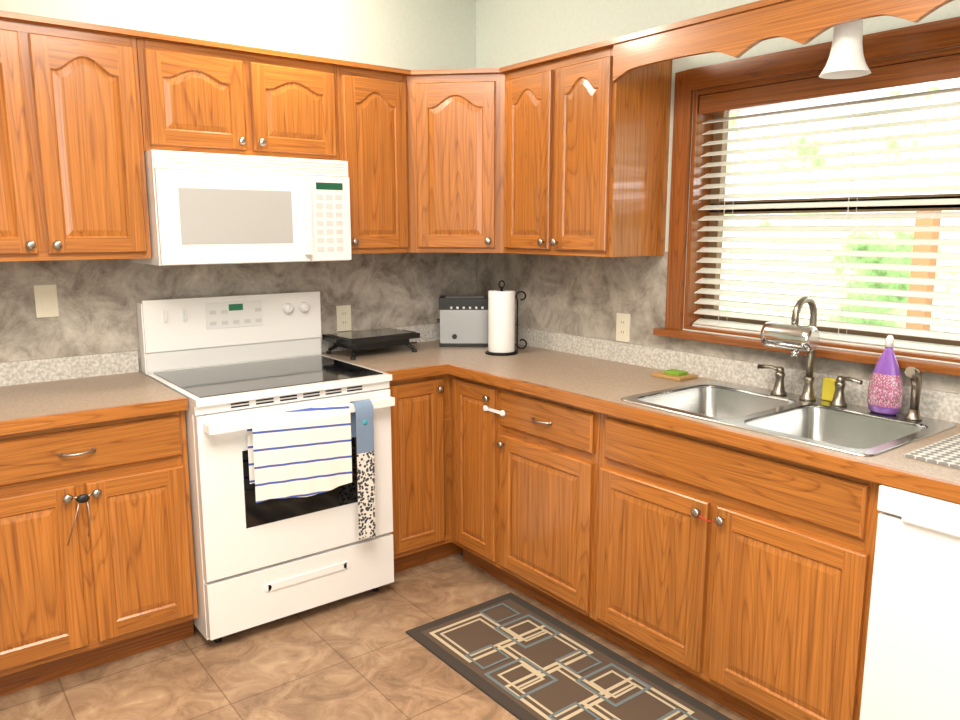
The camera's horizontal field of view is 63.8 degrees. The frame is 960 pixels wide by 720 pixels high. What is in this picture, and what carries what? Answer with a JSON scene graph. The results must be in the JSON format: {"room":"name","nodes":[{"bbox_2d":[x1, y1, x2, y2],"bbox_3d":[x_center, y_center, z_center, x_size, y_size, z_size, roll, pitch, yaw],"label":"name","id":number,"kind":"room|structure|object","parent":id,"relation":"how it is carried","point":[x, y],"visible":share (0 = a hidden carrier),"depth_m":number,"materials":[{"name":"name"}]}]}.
{"room":"kitchen","nodes":[
{"label":"kitchen","id":0,"kind":"room"},
{"bbox_2d":[0,0,475,362],"bbox_3d":[-1.828,-0.294,2.799,4.760,2.600,0.160,-7,12,-37],"label":"wall","id":1,"kind":"structure","parent":0,"point":[420,34],"depth_m":3.37,"materials":[{"name":"paint"}]},
{"bbox_2d":[0,10,151,261],"bbox_3d":[-1.541,-0.734,2.635,0.672,0.774,0.330,-7,12,-37],"label":"upper cabinet","id":2,"kind":"object","parent":1,"relation":"attached to","point":[75,137],"depth_m":2.57,"materials":[{"name":"brown wood"}]},
{"bbox_2d":[0,253,475,372],"bbox_3d":[-1.170,-0.159,3.230,2.894,0.590,0.006,-7,12,-37],"label":"backsplash","id":3,"kind":"structure","parent":1,"relation":"attached to","point":[99,300],"depth_m":3.16,"materials":[{"name":"grey stone"}]},
{"bbox_2d":[34,284,58,317],"bbox_3d":[-1.611,-0.219,2.867,0.074,0.120,0.007,-7,12,-37],"label":"light switch","id":4,"kind":"object","parent":3,"relation":"attached to","point":[46,302],"visible":1,"depth_m":2.86,"materials":[{"name":"beige plastic"}]},
{"bbox_2d":[336,305,350,331],"bbox_3d":[-0.640,-0.196,3.628,0.074,0.120,0.007,-7,12,-37],"label":"electrical outlet","id":5,"kind":"object","parent":3,"relation":"attached to","point":[343,315],"visible":1,"depth_m":3.62,"materials":[{"name":"beige plastic"}]},
{"bbox_2d":[144,31,347,160],"bbox_3d":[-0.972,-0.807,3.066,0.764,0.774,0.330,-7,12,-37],"label":"upper cabinet","id":6,"kind":"object","parent":1,"relation":"attached to","point":[205,96],"depth_m":2.90,"materials":[{"name":"brown wood"}]},
{"bbox_2d":[132,150,350,265],"bbox_3d":[-0.939,-0.592,3.061,0.756,0.400,0.433,-7,12,-37],"label":"microwave","id":7,"kind":"object","parent":6,"relation":"attached to","point":[209,208],"visible":1,"depth_m":2.88,"materials":[{"name":"white plastic"}]},
{"bbox_2d":[344,61,411,253],"bbox_3d":[-0.543,-0.863,3.392,0.318,0.774,0.330,-7,12,-37],"label":"upper cabinet","id":8,"kind":"object","parent":1,"relation":"attached to","point":[377,99],"depth_m":3.28,"materials":[{"name":"brown wood"}]},
{"bbox_2d":[412,68,499,251],"bbox_3d":[-0.105,-0.857,3.350,0.255,0.733,0.254,-7,12,-37],"label":"upper cabinet","id":9,"kind":"object","parent":1,"relation":"attached to","point":[456,112],"depth_m":3.34,"materials":[{"name":"brown wood"}]},
{"bbox_2d":[0,552,746,719],"bbox_3d":[-0.120,1.390,0.835,4.760,0.060,5.760,-7,12,-37],"label":"floor","id":10,"kind":"structure","parent":0,"point":[362,656],"depth_m":2.60,"materials":[{"name":"tile"}]},
{"bbox_2d":[0,375,197,695],"bbox_3d":[-1.463,0.590,2.739,0.687,0.877,0.614,-7,12,-37],"label":"base cabinet","id":11,"kind":"object","parent":10,"relation":"on","point":[97,563],"depth_m":2.52,"materials":[{"name":"brown wood"}]},
{"bbox_2d":[137,291,394,642],"bbox_3d":[-0.833,0.365,3.084,0.756,1.205,0.725,-7,12,-37],"label":"range","id":12,"kind":"object","parent":10,"relation":"on","point":[226,366],"visible":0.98,"depth_m":2.92,"materials":[{"name":"white metal"}]},
{"bbox_2d":[247,401,354,502],"bbox_3d":[-0.641,0.335,2.775,0.373,0.319,0.052,-7,12,-37],"label":"towel","id":13,"kind":"object","parent":12,"relation":"hanging from","point":[306,452],"depth_m":2.75,"materials":[{"name":"white fabric"}]},
{"bbox_2d":[355,399,375,539],"bbox_3d":[-0.446,0.421,2.941,0.075,0.545,0.055,-7,12,-37],"label":"towel","id":14,"kind":"object","parent":12,"relation":"hanging from","point":[364,418],"depth_m":2.92,"materials":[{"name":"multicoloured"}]},
{"bbox_2d":[325,343,703,631],"bbox_3d":[0.057,0.486,3.355,0.943,0.877,1.477,-7,12,-37],"label":"base cabinet","id":15,"kind":"object","parent":10,"relation":"on","point":[494,457],"depth_m":3.12,"materials":[{"name":"brown wood"}]},
{"bbox_2d":[322,328,419,359],"bbox_3d":[-0.457,-0.084,3.589,0.540,0.090,0.250,-8,13,-40],"label":"grill","id":16,"kind":"object","parent":15,"relation":"on","point":[354,341],"visible":1,"depth_m":3.48,"materials":[{"name":"black plastic"}]},
{"bbox_2d":[437,295,487,346],"bbox_3d":[-0.077,-0.194,3.799,0.268,0.236,0.177,0,10,0],"label":"toaster","id":17,"kind":"object","parent":15,"relation":"on","point":[463,320],"visible":0.94,"depth_m":3.72,"materials":[{"name":"silver plastic"}]},
{"bbox_2d":[485,280,526,355],"bbox_3d":[0.106,-0.197,3.526,0.170,0.335,0.150,-7,12,-37],"label":"paper towel holder","id":18,"kind":"object","parent":15,"relation":"on","point":[501,322],"visible":1,"depth_m":3.48,"materials":[{"name":"white paper"}]},
{"bbox_2d":[651,369,697,380],"bbox_3d":[0.751,0.053,2.978,0.110,0.024,0.140,-7,12,-37],"label":"board","id":19,"kind":"object","parent":15,"relation":"on","point":[676,375],"visible":1,"depth_m":2.95,"materials":[{"name":"brown wood"}]},
{"bbox_2d":[406,592,731,719],"bbox_3d":[0.514,1.110,2.262,0.507,0.012,1.930,-7,12,-37],"label":"rug","id":20,"kind":"object","parent":10,"relation":"on","point":[517,657],"visible":1,"depth_m":2.61,"materials":[{"name":"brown fabric"}]},
{"bbox_2d":[592,399,959,719],"bbox_3d":[0.928,0.630,2.504,0.615,0.877,0.951,-7,12,-37],"label":"base cabinet","id":21,"kind":"object","parent":10,"relation":"on","point":[728,567],"depth_m":2.22,"materials":[{"name":"brown wood"}]},
{"bbox_2d":[621,380,955,455],"bbox_3d":[0.927,0.247,2.432,0.534,0.185,0.844,-7,12,-37],"label":"sink","id":22,"kind":"object","parent":21,"relation":"in","point":[857,430],"visible":0.52,"depth_m":2.45,"materials":[{"name":"silver metal"}]},
{"bbox_2d":[821,377,835,400],"bbox_3d":[1.154,0.097,2.535,0.016,0.075,0.055,-7,12,-37],"label":"sponge","id":23,"kind":"object","parent":22,"relation":"on","point":[828,388],"visible":0.58,"depth_m":2.53,"materials":[{"name":"yellow"}]},
{"bbox_2d":[757,296,922,420],"bbox_3d":[1.087,-0.021,2.422,0.193,0.346,0.540,-7,12,-37],"label":"faucet","id":24,"kind":"object","parent":22,"relation":"on","point":[794,336],"visible":1,"depth_m":2.45,"materials":[{"name":"silver metal"}]},
{"bbox_2d":[867,335,902,414],"bbox_3d":[1.241,0.044,2.354,0.060,0.241,0.102,-7,12,-37],"label":"soap bottle","id":25,"kind":"object","parent":22,"relation":"on","point":[885,392],"visible":1,"depth_m":2.33,"materials":[{"name":"purple plastic"}]},
{"bbox_2d":[905,433,959,468],"bbox_3d":[1.395,0.252,1.863,0.430,0.006,0.520,-7,12,-37],"label":"drying mat","id":26,"kind":"object","parent":21,"relation":"on","point":[945,452],"visible":1,"depth_m":1.94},
{"bbox_2d":[860,484,959,719],"bbox_3d":[1.381,0.740,1.876,0.616,0.872,0.600,-7,12,-37],"label":"dishwasher","id":27,"kind":"object","parent":10,"relation":"on","point":[912,665],"visible":0.79,"depth_m":1.82,"materials":[{"name":"white painted metal"},{"name":"white plastic"}]},
{"bbox_2d":[476,0,959,363],"bbox_3d":[1.751,-0.146,1.933,0.160,2.600,5.600,-7,12,-37],"label":"wall","id":28,"kind":"structure","parent":0,"point":[509,32],"depth_m":3.23,"materials":[{"name":"paint"}]},
{"bbox_2d":[500,41,603,256],"bbox_3d":[0.415,-0.825,3.169,0.330,0.774,0.597,-7,12,-37],"label":"upper cabinet","id":29,"kind":"object","parent":28,"relation":"attached to","point":[566,152],"depth_m":3.07,"materials":[{"name":"brown wood"}]},
{"bbox_2d":[476,252,959,393],"bbox_3d":[1.167,-0.147,2.564,0.006,0.390,3.900,-7,12,-37],"label":"backsplash","id":30,"kind":"structure","parent":28,"relation":"attached to","point":[589,296],"depth_m":3.36,"materials":[{"name":"grey stone"}]},
{"bbox_2d":[616,313,630,341],"bbox_3d":[0.609,-0.139,3.289,0.007,0.120,0.074,-7,12,-37],"label":"electrical outlet","id":31,"kind":"object","parent":30,"relation":"attached to","point":[623,327],"visible":1,"depth_m":3.29,"materials":[{"name":"beige plastic"}]},
{"bbox_2d":[600,0,953,256],"bbox_3d":[1.064,-0.683,2.338,0.330,0.774,1.531,-7,12,-37],"label":"window valance","id":32,"kind":"object","parent":28,"relation":"attached to","point":[635,122],"depth_m":2.82,"materials":[{"name":"brown wood"}]},
{"bbox_2d":[653,327,959,376],"bbox_3d":[1.194,-0.029,2.587,0.160,0.030,1.430,-7,12,-37],"label":"window sill","id":33,"kind":"structure","parent":28,"relation":"attached to","point":[903,363],"depth_m":2.53,"materials":[{"name":"brown wood"}]},
{"bbox_2d":[665,16,959,362],"bbox_3d":[1.234,-0.529,2.533,0.180,0.983,1.380,-7,12,-37],"label":"window","id":34,"kind":"structure","parent":28,"relation":"in","point":[913,40],"depth_m":2.86,"materials":[{"name":"brown wood"}]},
{"bbox_2d":[692,54,959,357],"bbox_3d":[1.215,-0.482,2.525,0.079,0.876,1.182,-7,12,-37],"label":"window blind","id":35,"kind":"object","parent":34,"relation":"attached to","point":[921,73],"visible":1,"depth_m":2.55,"materials":[{"name":"white plastic"}]},
{"bbox_3d":[-0.120,-1.233,0.389,4.760,0.060,5.760,-7,12,-37],"label":"ceiling","id":36,"kind":"structure","parent":0,"visible":0},
{"bbox_2d":[819,19,870,78],"bbox_3d":[1.056,-1.161,2.177,0.138,0.679,0.138,-7,12,-37],"label":"pendant lamp","id":37,"kind":"object","parent":36,"relation":"hanging from","point":[846,59],"visible":0.79,"depth_m":2.19,"materials":[{"name":"white glass"}]},
{"label":"outside","id":38,"kind":"structure","parent":0,"visible":0},
{"bbox_2d":[719,82,959,332],"bbox_3d":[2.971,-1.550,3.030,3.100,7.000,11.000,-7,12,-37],"label":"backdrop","id":39,"kind":"structure","parent":38,"point":[908,116],"depth_m":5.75,"materials":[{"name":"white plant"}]}
]}

